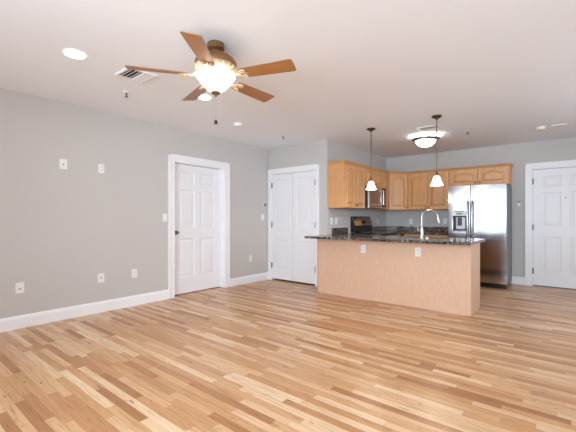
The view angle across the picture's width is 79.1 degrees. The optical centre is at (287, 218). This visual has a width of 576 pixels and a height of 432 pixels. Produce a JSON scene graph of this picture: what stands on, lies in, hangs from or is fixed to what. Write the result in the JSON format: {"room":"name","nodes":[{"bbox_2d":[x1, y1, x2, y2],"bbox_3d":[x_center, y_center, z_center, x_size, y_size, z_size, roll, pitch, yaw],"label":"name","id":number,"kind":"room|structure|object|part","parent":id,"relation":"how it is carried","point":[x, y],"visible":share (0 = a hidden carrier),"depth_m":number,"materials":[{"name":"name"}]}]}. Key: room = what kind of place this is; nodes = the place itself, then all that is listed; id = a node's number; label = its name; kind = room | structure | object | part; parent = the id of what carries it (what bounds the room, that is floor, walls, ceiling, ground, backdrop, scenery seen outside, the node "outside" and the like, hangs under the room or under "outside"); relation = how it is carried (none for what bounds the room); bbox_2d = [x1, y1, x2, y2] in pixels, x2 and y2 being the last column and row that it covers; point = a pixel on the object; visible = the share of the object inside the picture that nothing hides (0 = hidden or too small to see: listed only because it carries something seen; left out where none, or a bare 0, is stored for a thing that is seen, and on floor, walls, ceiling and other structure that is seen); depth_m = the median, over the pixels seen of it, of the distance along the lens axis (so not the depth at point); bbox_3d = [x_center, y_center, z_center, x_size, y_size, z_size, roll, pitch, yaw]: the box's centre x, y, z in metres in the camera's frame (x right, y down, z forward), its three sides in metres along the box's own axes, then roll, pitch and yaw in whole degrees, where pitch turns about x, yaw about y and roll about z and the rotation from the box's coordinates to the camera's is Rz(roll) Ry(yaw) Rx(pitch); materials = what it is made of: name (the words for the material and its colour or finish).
{"room":"empty living room","nodes":[
{"label":"empty living room","id":0,"kind":"room"},
{"bbox_2d":[0,88,267,318],"bbox_3d":[-2.705,-0.095,4.124,0.140,2.550,7.170,0,0,39],"label":"wall","id":1,"kind":"structure","parent":0,"point":[60,229],"depth_m":4.35,"materials":[{"name":"paint"}]},
{"bbox_2d":[15,282,23,293],"bbox_3d":[-2.893,0.745,3.768,0.016,0.115,0.078,0,0,39],"label":"cable plate","id":2,"kind":"object","parent":1,"relation":"attached to","point":[19,287],"visible":1,"depth_m":3.77,"materials":[{"name":"white plastic"}]},
{"bbox_2d":[59,159,66,168],"bbox_3d":[-2.631,-0.645,4.091,0.016,0.118,0.082,0,0,39],"label":"cable plate","id":3,"kind":"object","parent":1,"relation":"attached to","point":[62,162],"visible":1,"depth_m":4.08,"materials":[{"name":"white plastic"}]},
{"bbox_2d":[0,290,168,331],"bbox_3d":[-3.291,1.111,3.279,0.016,0.138,4.840,0,0,39],"label":"baseboard","id":4,"kind":"structure","parent":1,"relation":"attached to","point":[27,320],"depth_m":4.20,"materials":[{"name":"white paint"}]},
{"bbox_2d":[98,273,103,282],"bbox_3d":[-2.364,0.747,4.420,0.016,0.115,0.080,0,0,39],"label":"cable plate","id":5,"kind":"object","parent":1,"relation":"attached to","point":[101,275],"visible":1,"depth_m":4.41,"materials":[{"name":"white plastic"}]},
{"bbox_2d":[98,164,103,172],"bbox_3d":[-2.365,-0.640,4.424,0.009,0.118,0.074,0,0,39],"label":"wall outlet","id":6,"kind":"object","parent":1,"relation":"attached to","point":[100,166],"visible":1,"depth_m":4.42,"materials":[{"name":"white plastic"}]},
{"bbox_2d":[132,269,136,277],"bbox_3d":[-2.094,0.742,4.758,0.009,0.118,0.074,0,0,39],"label":"wall outlet","id":7,"kind":"object","parent":1,"relation":"attached to","point":[134,271],"visible":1,"depth_m":4.76,"materials":[{"name":"white plastic"}]},
{"bbox_2d":[163,214,166,221],"bbox_3d":[-1.802,-0.020,5.116,0.010,0.118,0.074,0,0,39],"label":"light switch","id":8,"kind":"object","parent":1,"relation":"attached to","point":[164,215],"visible":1,"depth_m":5.11,"materials":[{"name":"white plastic"}]},
{"bbox_2d":[175,164,219,294],"bbox_3d":[-1.463,0.157,5.675,0.109,2.022,0.957,0,0,39],"label":"door","id":9,"kind":"structure","parent":1,"relation":"in","point":[197,189],"depth_m":5.69,"materials":[{"name":"white paint"}]},
{"bbox_2d":[168,153,229,298],"bbox_3d":[-1.443,0.105,5.659,0.164,2.150,1.185,0,0,39],"label":"door frame","id":10,"kind":"structure","parent":1,"relation":"attached to","point":[173,159],"depth_m":5.78,"materials":[{"name":"white paint"}]},
{"bbox_2d":[230,272,267,286],"bbox_3d":[-0.701,1.111,6.467,0.016,0.138,1.005,0,0,39],"label":"baseboard","id":11,"kind":"structure","parent":1,"relation":"attached to","point":[262,276],"depth_m":6.42,"materials":[{"name":"white paint"}]},
{"bbox_2d":[0,279,575,431],"bbox_3d":[0.758,1.230,2.979,6.960,0.100,9.760,0,0,39],"label":"floor","id":12,"kind":"structure","parent":0,"point":[274,355],"depth_m":2.83,"materials":[{"name":"brown wood"}]},
{"bbox_2d":[351,216,399,235],"bbox_3d":[1.706,0.564,6.690,0.722,1.231,0.752,0,0,39],"label":"range","id":13,"kind":"object","parent":12,"relation":"on","point":[360,224],"visible":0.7,"depth_m":6.72,"materials":[{"name":"black metal"}]},
{"bbox_3d":[1.463,0.103,6.887,0.095,0.308,0.752,0,0,39],"label":"guard frame","id":14,"kind":"part","parent":13,"relation":"part of","materials":[{"name":"black metal"}]},
{"bbox_3d":[1.479,0.044,6.874,0.068,0.166,0.750,0,0,39],"label":"control panel","id":15,"kind":"part","parent":13,"relation":"part of","materials":[{"name":"silver metal"}]},
{"bbox_2d":[358,232,398,233],"bbox_3d":[1.709,0.266,6.687,0.570,0.016,0.752,0,0,39],"label":"cooktop","id":16,"kind":"object","parent":13,"relation":"in","point":[358,232],"depth_m":6.67,"materials":[{"name":"black glass"}]},
{"bbox_2d":[317,239,479,315],"bbox_3d":[1.525,0.741,5.156,2.245,0.879,0.574,0,0,39],"label":"base cabinet","id":17,"kind":"object","parent":12,"relation":"on","point":[445,277],"visible":0.8,"depth_m":4.74,"materials":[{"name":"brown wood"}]},
{"bbox_2d":[361,245,365,252],"bbox_3d":[1.106,0.438,5.125,0.074,0.118,0.009,0,0,39],"label":"wall outlet","id":18,"kind":"object","parent":17,"relation":"attached to","point":[363,247],"visible":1,"depth_m":5.12,"materials":[{"name":"white plastic"}]},
{"bbox_2d":[304,233,484,244],"bbox_3d":[1.608,0.282,5.274,2.364,0.035,1.485,0,0,39],"label":"countertop","id":19,"kind":"structure","parent":17,"relation":"on","point":[345,236],"depth_m":4.74,"materials":[{"name":"stone"}]},
{"bbox_2d":[417,209,439,237],"bbox_3d":[1.947,0.063,4.840,0.305,0.404,0.067,0,0,13],"label":"kitchen faucet","id":20,"kind":"object","parent":19,"relation":"on","point":[434,211],"visible":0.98,"depth_m":4.84,"materials":[{"name":"silver metal"}]},
{"bbox_3d":[1.966,-0.017,4.842,0.237,0.243,0.025,0,0,10],"label":"spout","id":21,"kind":"part","parent":20,"relation":"part of","materials":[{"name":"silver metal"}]},
{"bbox_2d":[415,247,420,256],"bbox_3d":[1.722,0.438,4.625,0.074,0.118,0.009,0,0,39],"label":"wall outlet","id":22,"kind":"object","parent":17,"relation":"attached to","point":[417,250],"visible":1,"depth_m":4.62,"materials":[{"name":"white plastic"}]},
{"bbox_3d":[2.379,0.741,4.443,0.020,0.879,0.541,0,0,39],"label":"panel","id":23,"kind":"part","parent":17,"relation":"part of","materials":[{"name":"brown wood"}]},
{"bbox_2d":[404,234,447,237],"bbox_3d":[2.833,0.741,6.992,0.848,0.878,0.630,0,0,39],"label":"base cabinet","id":24,"kind":"object","parent":12,"relation":"on","point":[413,235],"visible":0.05,"depth_m":6.75,"materials":[{"name":"brown wood"}]},
{"bbox_2d":[374,231,447,234],"bbox_3d":[2.512,0.282,7.092,1.474,0.035,0.880,0,0,39],"label":"countertop","id":25,"kind":"structure","parent":24,"relation":"on","point":[400,232],"depth_m":6.85,"materials":[{"name":"stone"}]},
{"bbox_3d":[2.824,0.403,6.647,0.417,0.175,0.020,0,0,39],"label":"drawer","id":26,"kind":"part","parent":24,"relation":"part of","materials":[{"name":"brown wood"}]},
{"bbox_2d":[448,183,511,288],"bbox_3d":[3.479,0.283,6.338,0.916,1.786,0.775,0,0,39],"label":"refrigerator","id":27,"kind":"object","parent":12,"relation":"on","point":[483,211],"visible":0.88,"depth_m":6.01,"materials":[{"name":"silver metal"}]},
{"bbox_3d":[3.089,0.248,6.295,0.364,1.693,0.068,0,0,39],"label":"freezer door","id":28,"kind":"part","parent":27,"relation":"part of","materials":[{"name":"silver metal"}]},
{"bbox_3d":[3.082,-0.106,6.273,0.225,0.096,0.036,0,0,39],"label":"dispenser panel","id":29,"kind":"part","parent":27,"relation":"part of","materials":[{"name":"silver metal"}]},
{"bbox_3d":[3.159,0.080,6.145,0.027,0.826,0.072,0,0,39],"label":"handle","id":30,"kind":"part","parent":27,"relation":"part of","materials":[{"name":"silver metal"}]},
{"bbox_3d":[3.214,0.080,6.099,0.027,0.826,0.072,0,0,39],"label":"handle","id":31,"kind":"part","parent":27,"relation":"part of","materials":[{"name":"silver metal"}]},
{"bbox_3d":[3.447,0.248,6.005,0.546,1.693,0.068,0,0,39],"label":"fridge door","id":32,"kind":"part","parent":27,"relation":"part of","materials":[{"name":"silver metal"}]},
{"bbox_2d":[533,285,575,289],"bbox_3d":[4.733,1.174,5.948,0.911,0.012,0.138,0,0,39],"label":"threshold","id":33,"kind":"object","parent":12,"relation":"on","point":[533,285],"visible":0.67,"depth_m":5.99,"materials":[{"name":"grey metal"}]},
{"bbox_2d":[0,0,575,157],"bbox_3d":[0.758,-1.420,2.979,6.960,0.100,9.760,0,0,39],"label":"ceiling","id":34,"kind":"structure","parent":0,"point":[499,71],"depth_m":3.12,"materials":[{"name":"paint"}]},
{"bbox_2d":[63,49,86,58],"bbox_3d":[-1.769,-1.364,2.898,0.172,0.010,0.172,0,0,39],"label":"recessed light","id":35,"kind":"object","parent":34,"relation":"in","point":[72,53],"visible":1,"depth_m":2.88,"materials":[{"name":"white plastic"}]},
{"bbox_2d":[115,68,157,83],"bbox_3d":[-1.442,-1.361,3.316,0.280,0.016,0.280,0,0,39],"label":"ceiling vent","id":36,"kind":"object","parent":34,"relation":"in","point":[142,77],"visible":0.88,"depth_m":3.32,"materials":[{"name":"white plastic"}]},
{"bbox_2d":[198,94,211,99],"bbox_3d":[-0.943,-1.364,3.919,0.172,0.010,0.172,0,0,39],"label":"recessed light","id":37,"kind":"object","parent":34,"relation":"in","point":[203,96],"visible":0.76,"depth_m":3.91,"materials":[{"name":"white glass"}]},
{"bbox_2d":[125,31,295,124],"bbox_3d":[-0.537,-1.054,2.767,1.291,0.632,1.232,0,0,39],"label":"ceiling fan","id":38,"kind":"object","parent":34,"relation":"hanging from","point":[215,69],"visible":1,"depth_m":2.62,"materials":[{"name":"brown wood"}]},
{"bbox_3d":[-0.974,-1.110,2.611,0.442,0.034,0.134,0,0,-16],"label":"blade","id":39,"kind":"part","parent":38,"relation":"part of","materials":[{"name":"brown wood"}]},
{"bbox_3d":[-0.805,-1.110,3.082,0.134,0.034,0.442,0,0,-34],"label":"blade","id":40,"kind":"part","parent":38,"relation":"part of","materials":[{"name":"brown wood"}]},
{"bbox_3d":[-0.577,-1.110,2.304,0.134,0.034,0.442,0,0,2],"label":"blade","id":41,"kind":"part","parent":38,"relation":"part of","materials":[{"name":"brown wood"}]},
{"bbox_3d":[-0.565,-1.061,2.730,0.302,0.130,0.302,0,0,39],"label":"lamp shade","id":42,"kind":"part","parent":38,"relation":"part of","materials":[{"name":"white glass"}]},
{"bbox_3d":[-0.304,-1.110,3.067,0.134,0.034,0.442,0,0,38],"label":"blade","id":43,"kind":"part","parent":38,"relation":"part of","materials":[{"name":"brown wood"}]},
{"bbox_3d":[-0.164,-1.110,2.587,0.442,0.034,0.134,0,0,20],"label":"blade","id":44,"kind":"part","parent":38,"relation":"part of","materials":[{"name":"brown wood"}]},
{"bbox_2d":[233,122,242,126],"bbox_3d":[-0.718,-1.346,5.016,0.140,0.046,0.140,0,0,39],"label":"smoke detector","id":45,"kind":"object","parent":34,"relation":"attached to","point":[236,124],"visible":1,"depth_m":4.97,"materials":[{"name":"white plastic"}]},
{"bbox_2d":[366,128,375,189],"bbox_3d":[1.261,-0.908,5.295,0.158,0.922,0.158,0,0,39],"label":"pendant light","id":46,"kind":"object","parent":34,"relation":"hanging from","point":[371,186],"visible":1,"depth_m":5.28,"materials":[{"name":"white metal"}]},
{"bbox_3d":[1.261,-0.508,5.295,0.158,0.123,0.158,0,0,39],"label":"lamp shade","id":47,"kind":"part","parent":46,"relation":"part of","materials":[{"name":"white glass"}]},
{"bbox_3d":[1.261,-0.978,5.295,0.018,0.695,0.018,0,0,39],"label":"rod","id":48,"kind":"part","parent":46,"relation":"part of","materials":[{"name":"brown metal"}]},
{"bbox_2d":[411,134,439,147],"bbox_3d":[2.258,-1.268,5.729,0.444,0.204,0.444,0,0,39],"label":"flush light","id":49,"kind":"object","parent":34,"relation":"attached to","point":[423,140],"visible":0.97,"depth_m":5.62,"materials":[{"name":"white glass"}]},
{"bbox_3d":[2.258,-1.236,5.729,0.316,0.108,0.316,0,0,39],"label":"lamp shade","id":50,"kind":"part","parent":49,"relation":"part of","materials":[{"name":"white glass"}]},
{"bbox_2d":[416,125,442,131],"bbox_3d":[2.135,-1.361,5.261,0.300,0.017,0.300,0,0,39],"label":"ceiling vent","id":51,"kind":"object","parent":34,"relation":"in","point":[432,127],"visible":0.94,"depth_m":5.24,"materials":[{"name":"white plastic"}]},
{"bbox_2d":[430,115,442,185],"bbox_3d":[1.978,-0.908,4.642,0.158,0.922,0.158,0,0,39],"label":"pendant light","id":52,"kind":"object","parent":34,"relation":"hanging from","point":[436,181],"visible":1,"depth_m":4.62,"materials":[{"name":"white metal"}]},
{"bbox_3d":[1.978,-0.978,4.642,0.018,0.695,0.018,0,0,39],"label":"rod","id":53,"kind":"part","parent":52,"relation":"part of","materials":[{"name":"brown metal"}]},
{"bbox_3d":[1.978,-0.508,4.642,0.158,0.123,0.158,0,0,39],"label":"lamp shade","id":54,"kind":"part","parent":52,"relation":"part of","materials":[{"name":"white glass"}]},
{"bbox_2d":[535,126,545,130],"bbox_3d":[3.769,-1.346,5.210,0.140,0.046,0.140,0,0,39],"label":"smoke detector","id":55,"kind":"object","parent":34,"relation":"attached to","point":[540,128],"visible":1,"depth_m":5.18,"materials":[{"name":"beige plastic"}]},
{"bbox_2d":[551,123,566,126],"bbox_3d":[3.942,-1.363,5.082,0.180,0.013,0.100,0,0,31],"label":"ceiling plate","id":56,"kind":"object","parent":34,"relation":"attached to","point":[557,125],"visible":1,"depth_m":5.07,"materials":[{"name":"white plastic"}]},
{"bbox_2d":[268,139,330,234],"bbox_3d":[0.131,-0.095,6.529,1.510,2.550,0.140,0,0,39],"label":"wall","id":57,"kind":"structure","parent":0,"point":[316,152],"depth_m":6.14,"materials":[{"name":"paint"}]},
{"bbox_2d":[271,173,292,280],"bbox_3d":[-0.120,0.148,6.650,0.525,2.003,0.068,0,0,39],"label":"door","id":58,"kind":"structure","parent":57,"relation":"in","point":[282,184],"depth_m":6.63,"materials":[{"name":"white paint"}]},
{"bbox_2d":[268,164,318,285],"bbox_3d":[0.118,0.107,6.524,1.195,2.145,0.164,0,0,39],"label":"door frame","id":59,"kind":"structure","parent":57,"relation":"attached to","point":[313,167],"depth_m":6.49,"materials":[{"name":"white paint"}]},
{"bbox_2d":[293,171,314,283],"bbox_3d":[0.294,0.148,6.314,0.527,2.003,0.068,0,0,39],"label":"door","id":60,"kind":"structure","parent":57,"relation":"in","point":[303,182],"depth_m":6.31,"materials":[{"name":"white paint"}]},
{"bbox_2d":[331,141,385,233],"bbox_3d":[1.479,-0.095,7.102,0.140,2.550,2.450,0,0,39],"label":"wall","id":61,"kind":"structure","parent":0,"point":[339,151],"depth_m":6.72,"materials":[{"name":"paint"}]},
{"bbox_2d":[332,228,347,233],"bbox_3d":[0.942,0.212,6.312,0.020,0.104,0.543,0,0,39],"label":"backsplash","id":62,"kind":"structure","parent":61,"relation":"attached to","point":[334,230],"depth_m":6.28,"materials":[{"name":"stone"}]},
{"bbox_2d":[327,160,365,208],"bbox_3d":[1.054,-0.587,6.179,0.361,0.793,0.789,0,0,39],"label":"upper cabinet","id":63,"kind":"object","parent":61,"relation":"attached to","point":[346,179],"visible":1,"depth_m":5.96,"materials":[{"name":"brown wood"}]},
{"bbox_3d":[0.810,-0.959,5.891,0.344,0.048,0.034,0,0,39],"label":"crown moulding","id":64,"kind":"part","parent":63,"relation":"part of","materials":[{"name":"brown wood"}]},
{"bbox_3d":[1.057,-0.559,5.960,0.024,0.727,0.356,0,0,39],"label":"door","id":65,"kind":"part","parent":63,"relation":"part of","materials":[{"name":"brown wood"}]},
{"bbox_3d":[1.168,-0.959,6.086,0.034,0.048,0.789,0,0,39],"label":"crown moulding","id":66,"kind":"part","parent":63,"relation":"part of","materials":[{"name":"brown wood"}]},
{"bbox_3d":[1.290,-0.559,6.248,0.024,0.727,0.356,0,0,39],"label":"door","id":67,"kind":"part","parent":63,"relation":"part of","materials":[{"name":"brown wood"}]},
{"bbox_2d":[365,165,382,187],"bbox_3d":[1.542,-0.796,6.780,0.361,0.373,0.758,0,0,39],"label":"upper cabinet","id":68,"kind":"object","parent":61,"relation":"attached to","point":[377,177],"visible":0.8,"depth_m":6.70,"materials":[{"name":"brown wood"}]},
{"bbox_3d":[1.534,-0.769,6.548,0.024,0.307,0.358,0,0,39],"label":"door","id":69,"kind":"part","parent":68,"relation":"part of","materials":[{"name":"brown wood"}]},
{"bbox_3d":[1.657,-0.959,6.687,0.034,0.048,0.758,0,0,39],"label":"crown moulding","id":70,"kind":"part","parent":68,"relation":"part of","materials":[{"name":"brown wood"}]},
{"bbox_2d":[364,186,385,208],"bbox_3d":[1.575,-0.405,6.754,0.443,0.400,0.756,0,0,39],"label":"microwave","id":71,"kind":"object","parent":68,"relation":"attached to","point":[374,199],"visible":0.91,"depth_m":6.61,"materials":[{"name":"silver metal"}]},
{"bbox_3d":[1.644,-0.418,6.582,0.028,0.367,0.570,0,0,39],"label":"door","id":72,"kind":"part","parent":71,"relation":"part of","materials":[{"name":"silver metal"}]},
{"bbox_3d":[1.881,-0.418,6.875,0.026,0.367,0.177,0,0,39],"label":"control panel","id":73,"kind":"part","parent":71,"relation":"part of","materials":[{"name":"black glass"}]},
{"bbox_3d":[1.768,-0.769,6.836,0.024,0.307,0.358,0,0,39],"label":"door","id":74,"kind":"part","parent":68,"relation":"part of","materials":[{"name":"brown wood"}]},
{"bbox_2d":[368,170,389,209],"bbox_3d":[1.876,-0.587,7.191,0.361,0.793,0.296,0,0,39],"label":"upper cabinet","id":75,"kind":"object","parent":61,"relation":"attached to","point":[385,173],"visible":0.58,"depth_m":7.12,"materials":[{"name":"brown wood"}]},
{"bbox_3d":[1.985,-0.559,7.102,0.024,0.727,0.268,0,0,39],"label":"door","id":76,"kind":"part","parent":75,"relation":"part of","materials":[{"name":"brown wood"}]},
{"bbox_2d":[372,226,385,231],"bbox_3d":[1.943,0.212,7.545,0.020,0.104,0.853,0,0,39],"label":"backsplash","id":77,"kind":"structure","parent":61,"relation":"attached to","point":[376,228],"depth_m":7.58,"materials":[{"name":"stone"}]},
{"bbox_2d":[384,171,407,210],"bbox_3d":[2.263,-0.587,7.460,0.623,0.793,0.623,0,0,39],"label":"upper cabinet","id":78,"kind":"object","parent":61,"relation":"attached to","point":[398,181],"visible":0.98,"depth_m":7.23,"materials":[{"name":"brown wood"}]},
{"bbox_3d":[2.286,-0.559,7.241,0.394,0.727,0.024,0,0,-6],"label":"door","id":79,"kind":"part","parent":78,"relation":"part of","materials":[{"name":"brown wood"}]},
{"bbox_3d":[2.286,-0.959,7.236,0.424,0.048,0.034,0,0,-6],"label":"crown moulding","id":80,"kind":"part","parent":78,"relation":"part of","materials":[{"name":"brown wood"}]},
{"bbox_2d":[386,137,575,276],"bbox_3d":[4.377,-0.095,6.236,5.450,2.550,0.140,0,0,39],"label":"wall","id":81,"kind":"structure","parent":0,"point":[562,149],"depth_m":6.37,"materials":[{"name":"paint"}]},
{"bbox_2d":[386,226,447,231],"bbox_3d":[2.782,0.212,7.428,1.469,0.104,0.020,0,0,39],"label":"backsplash","id":82,"kind":"structure","parent":81,"relation":"attached to","point":[388,228],"depth_m":7.47,"materials":[{"name":"stone"}]},
{"bbox_2d":[408,168,449,209],"bbox_3d":[2.894,-0.587,7.117,0.815,0.793,0.361,0,0,39],"label":"upper cabinet","id":83,"kind":"object","parent":81,"relation":"attached to","point":[421,196],"visible":0.9,"depth_m":7.01,"materials":[{"name":"brown wood"}]},
{"bbox_3d":[2.650,-0.559,7.134,0.386,0.727,0.024,0,0,39],"label":"door","id":84,"kind":"part","parent":83,"relation":"part of","materials":[{"name":"brown wood"}]},
{"bbox_3d":[2.801,-0.959,7.003,0.815,0.048,0.034,0,0,39],"label":"crown moulding","id":85,"kind":"part","parent":83,"relation":"part of","materials":[{"name":"brown wood"}]},
{"bbox_3d":[2.961,-0.559,6.882,0.386,0.727,0.024,0,0,39],"label":"door","id":86,"kind":"part","parent":83,"relation":"part of","materials":[{"name":"brown wood"}]},
{"bbox_2d":[449,163,513,185],"bbox_3d":[3.605,-0.801,6.539,1.016,0.363,0.361,0,0,39],"label":"upper cabinet","id":87,"kind":"object","parent":81,"relation":"attached to","point":[492,173],"visible":0.87,"depth_m":6.39,"materials":[{"name":"brown wood"}]},
{"bbox_3d":[3.316,-0.774,6.593,0.470,0.297,0.024,0,0,39],"label":"door","id":88,"kind":"part","parent":87,"relation":"part of","materials":[{"name":"brown wood"}]},
{"bbox_3d":[3.512,-0.959,6.425,1.016,0.048,0.034,0,0,39],"label":"crown moulding","id":89,"kind":"part","parent":87,"relation":"part of","materials":[{"name":"brown wood"}]},
{"bbox_3d":[3.691,-0.774,6.288,0.470,0.297,0.024,0,0,39],"label":"door","id":90,"kind":"part","parent":87,"relation":"part of","materials":[{"name":"brown wood"}]},
{"bbox_2d":[511,276,524,284],"bbox_3d":[3.810,1.111,6.596,1.115,0.138,0.016,0,0,39],"label":"baseboard","id":91,"kind":"structure","parent":81,"relation":"attached to","point":[515,280],"depth_m":6.30,"materials":[{"name":"white paint"}]},
{"bbox_2d":[525,160,575,285],"bbox_3d":[4.724,0.098,5.938,1.135,2.165,0.164,0,0,39],"label":"door frame","id":92,"kind":"structure","parent":81,"relation":"attached to","point":[530,167],"depth_m":6.19,"materials":[{"name":"white paint"}]},
{"bbox_2d":[532,167,575,288],"bbox_3d":[4.672,0.149,5.890,0.923,2.033,0.109,0,0,39],"label":"door","id":93,"kind":"structure","parent":81,"relation":"in","point":[554,190],"depth_m":5.99,"materials":[{"name":"white paint"}]}
]}

